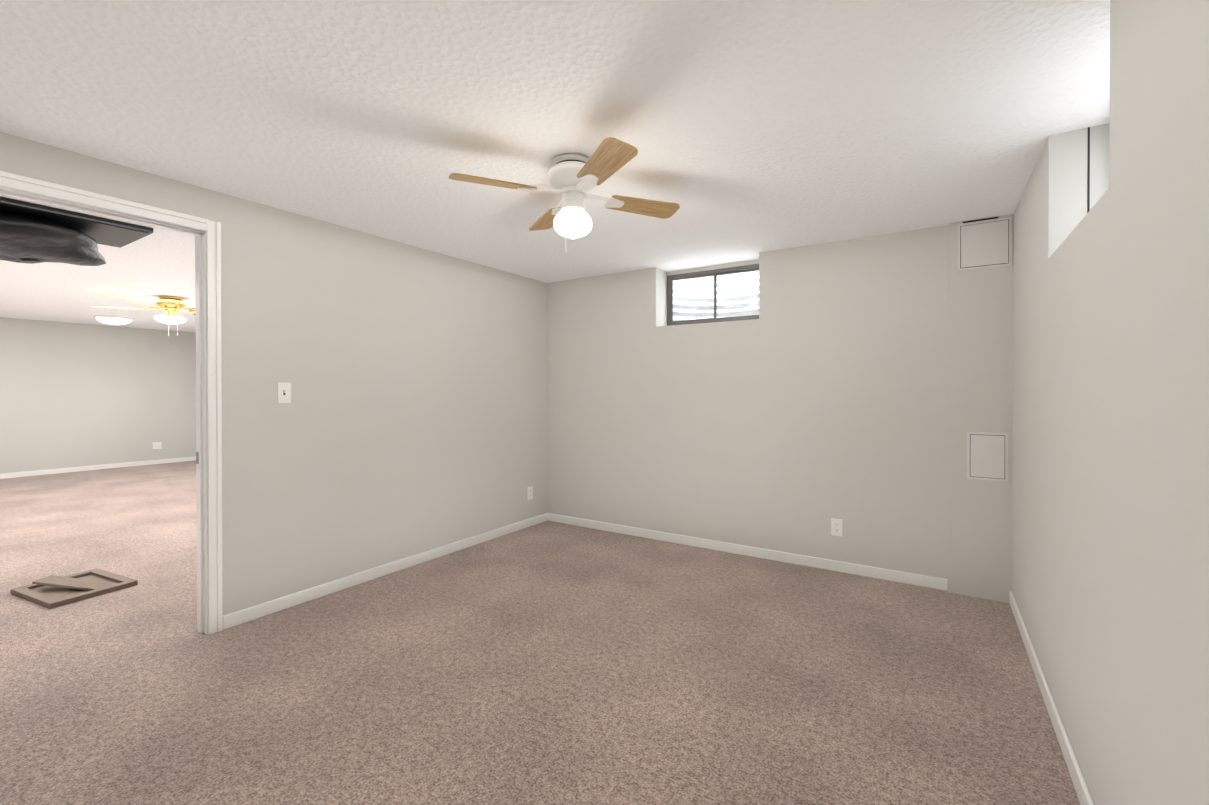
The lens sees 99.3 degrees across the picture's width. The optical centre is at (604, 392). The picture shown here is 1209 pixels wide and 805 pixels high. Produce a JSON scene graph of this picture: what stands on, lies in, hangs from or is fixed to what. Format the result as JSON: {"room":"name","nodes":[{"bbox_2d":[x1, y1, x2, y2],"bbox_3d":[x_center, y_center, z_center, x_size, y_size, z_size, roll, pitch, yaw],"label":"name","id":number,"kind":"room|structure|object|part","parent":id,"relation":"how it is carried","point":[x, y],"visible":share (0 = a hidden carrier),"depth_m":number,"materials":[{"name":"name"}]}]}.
{"room":"empty basement room","nodes":[
{"label":"empty basement room","id":0,"kind":"room"},
{"bbox_2d":[0,317,195,473],"bbox_3d":[-8.739,0.077,6.913,0.300,2.250,5.420,0,0,33],"label":"wall","id":1,"kind":"structure","parent":0,"point":[76,395],"depth_m":7.93,"materials":[{"name":"paint"}]},
{"bbox_2d":[0,456,195,478],"bbox_3d":[-8.614,1.166,6.826,0.017,0.072,5.400,0,0,33],"label":"baseboard","id":2,"kind":"structure","parent":1,"relation":"attached to","point":[72,469],"depth_m":7.92,"materials":[{"name":"white wood"}]},
{"bbox_2d":[153,442,161,448],"bbox_3d":[-7.484,0.884,8.594,0.016,0.115,0.116,0,0,33],"label":"outlet","id":3,"kind":"object","parent":1,"relation":"attached to","point":[157,445],"visible":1,"depth_m":8.60,"materials":[{"name":"white plastic"}]},
{"bbox_2d":[0,132,546,614],"bbox_3d":[-2.058,0.097,2.623,0.120,2.250,5.420,0,0,33],"label":"wall","id":4,"kind":"structure","parent":0,"point":[410,420],"depth_m":3.23,"materials":[{"name":"paint"}]},
{"bbox_2d":[0,171,222,633],"bbox_3d":[-2.278,0.176,2.281,0.156,2.096,0.942,0,0,33],"label":"door frame","id":5,"kind":"structure","parent":4,"relation":"attached to","point":[214,348],"depth_m":2.60,"materials":[{"name":"white wood"}]},
{"bbox_2d":[196,452,198,463],"bbox_3d":[-2.076,0.332,2.620,0.025,0.060,0.002,0,0,33],"label":"strike plate","id":6,"kind":"object","parent":5,"relation":"attached to","point":[197,460],"visible":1,"depth_m":2.62,"materials":[{"name":"silver metal"}]},
{"bbox_2d":[277,383,290,402],"bbox_3d":[-1.806,0.001,2.897,0.022,0.115,0.070,0,0,33],"label":"switch plate","id":7,"kind":"object","parent":4,"relation":"attached to","point":[283,392],"visible":1,"depth_m":2.89,"materials":[{"name":"white plastic"}]},
{"bbox_2d":[223,513,546,629],"bbox_3d":[-1.258,1.181,3.754,0.017,0.072,2.633,0,0,33],"label":"baseboard","id":8,"kind":"structure","parent":4,"relation":"attached to","point":[307,595],"depth_m":3.29,"materials":[{"name":"white wood"}]},
{"bbox_2d":[527,486,532,499],"bbox_3d":[-0.678,0.912,4.665,0.016,0.115,0.070,0,0,33],"label":"electrical outlet","id":9,"kind":"object","parent":4,"relation":"attached to","point":[529,493],"visible":1,"depth_m":4.66,"materials":[{"name":"white plastic"}]},
{"bbox_2d":[0,460,1079,804],"bbox_3d":[-3.837,1.277,3.783,11.940,0.120,6.040,0,0,33],"label":"floor","id":10,"kind":"structure","parent":0,"point":[552,664],"depth_m":2.18,"materials":[{"name":"carpet"}]},
{"bbox_2d":[10,569,137,608],"bbox_3d":[-3.280,1.183,3.187,0.526,0.072,0.406,0,0,25],"label":"panel frame","id":11,"kind":"object","parent":10,"relation":"on","point":[51,591],"visible":1,"depth_m":3.14,"materials":[{"name":"brown wood"}]},
{"bbox_2d":[0,0,1109,332],"bbox_3d":[-3.837,-1.108,3.771,11.940,0.150,6.040,0,0,33],"label":"ceiling","id":12,"kind":"structure","parent":0,"point":[750,130],"depth_m":1.89,"materials":[{"name":"white paint"}]},
{"bbox_2d":[0,196,152,265],"bbox_3d":[-3.350,-0.896,2.961,0.636,0.266,1.000,0,0,33],"label":"hatch","id":13,"kind":"object","parent":12,"relation":"attached to","point":[31,233],"visible":1,"depth_m":2.94,"materials":[{"name":"black"}]},
{"bbox_2d":[93,315,133,324],"bbox_3d":[-6.832,-0.996,7.157,0.410,0.106,0.410,0,0,33],"label":"ceiling light","id":14,"kind":"object","parent":12,"relation":"attached to","point":[113,320],"visible":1,"depth_m":7.05,"materials":[{"name":"white glass"}]},
{"bbox_2d":[92,296,195,335],"bbox_3d":[-4.718,-0.834,5.649,1.239,0.416,1.195,0,0,33],"label":"ceiling fan","id":15,"kind":"object","parent":12,"relation":"hanging from","point":[171,306],"visible":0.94,"depth_m":5.53,"materials":[{"name":"gold metal"}]},
{"bbox_3d":[-4.736,-0.789,5.610,0.280,0.081,0.280,0,0,33],"label":"lamp shade","id":16,"kind":"part","parent":15,"relation":"part of","materials":[{"name":"white glass"}]},
{"bbox_2d":[449,137,679,252],"bbox_3d":[-0.141,-0.820,2.291,0.813,0.413,0.813,0,0,21],"label":"fan","id":17,"kind":"object","parent":12,"relation":"hanging from","point":[573,179],"visible":1,"depth_m":2.22,"materials":[{"name":"brown wood"}]},
{"bbox_3d":[-0.141,-0.749,2.292,0.176,0.134,0.176,0,0,33],"label":"lamp shade","id":18,"kind":"part","parent":17,"relation":"part of","materials":[{"name":"white glass"}]},
{"bbox_2d":[547,214,1013,602],"bbox_3d":[-2.436,0.080,6.255,11.620,2.250,0.355,0,0,33],"label":"wall","id":19,"kind":"structure","parent":0,"point":[803,409],"depth_m":3.60,"materials":[{"name":"paint"}]},
{"bbox_2d":[667,260,758,325],"bbox_3d":[0.910,-0.790,4.216,0.850,0.490,0.055,0,0,33],"label":"window","id":20,"kind":"structure","parent":19,"relation":"in","point":[725,269],"depth_m":4.21,"materials":[{"name":"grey metal"}]},
{"bbox_2d":[673,271,758,320],"bbox_3d":[1.078,-0.737,4.478,1.190,1.300,0.536,0,0,33],"label":"window well out back","id":21,"kind":"object","parent":19,"relation":"attached to","point":[701,286],"depth_m":4.74,"materials":[{"name":"metal"}]},
{"bbox_2d":[547,513,947,590],"bbox_3d":[0.782,1.180,4.020,3.164,0.072,0.017,0,0,33],"label":"baseboard","id":22,"kind":"structure","parent":19,"relation":"attached to","point":[833,565],"depth_m":3.75,"materials":[{"name":"white wood"}]},
{"bbox_2d":[831,518,841,535],"bbox_3d":[1.585,0.918,3.508,0.070,0.115,0.016,0,0,33],"label":"electrical outlet","id":23,"kind":"object","parent":19,"relation":"attached to","point":[836,527],"visible":1,"depth_m":3.50,"materials":[{"name":"white plastic"}]},
{"bbox_2d":[963,217,997,222],"bbox_3d":[2.227,-1.023,3.045,0.170,0.010,0.002,0,0,33],"label":"vent","id":24,"kind":"object","parent":19,"relation":"attached to","point":[980,220],"visible":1,"depth_m":3.04,"materials":[{"name":"grey metal"}]},
{"bbox_2d":[958,217,1011,270],"bbox_3d":[2.239,-0.875,3.030,0.257,0.280,0.014,0,0,33],"label":"access panel","id":25,"kind":"object","parent":19,"relation":"attached to","point":[985,244],"visible":1,"depth_m":3.02,"materials":[{"name":"white paint"}]},
{"bbox_2d":[967,432,1007,481],"bbox_3d":[2.254,0.375,3.027,0.193,0.280,0.014,0,0,33],"label":"access panel","id":26,"kind":"object","parent":19,"relation":"attached to","point":[987,456],"visible":1,"depth_m":3.02,"materials":[{"name":"white paint"}]},
{"bbox_2d":[1012,0,1208,804],"bbox_3d":[1.255,0.105,0.954,0.320,2.250,5.290,0,0,33],"label":"wall","id":27,"kind":"structure","parent":0,"point":[1110,541],"depth_m":1.22,"materials":[{"name":"paint"}]},
{"bbox_2d":[1009,591,1093,804],"bbox_3d":[1.330,1.192,1.383,0.013,0.072,3.785,0,0,33],"label":"baseboard","id":28,"kind":"structure","parent":27,"relation":"attached to","point":[1083,794],"depth_m":1.86,"materials":[{"name":"white wood"}]},
{"bbox_2d":[1087,127,1089,212],"bbox_3d":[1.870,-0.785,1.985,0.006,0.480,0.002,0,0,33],"label":"window frame","id":29,"kind":"structure","parent":27,"relation":"attached to","point":[1088,196],"depth_m":1.98,"materials":[{"name":"grey"}]}
]}

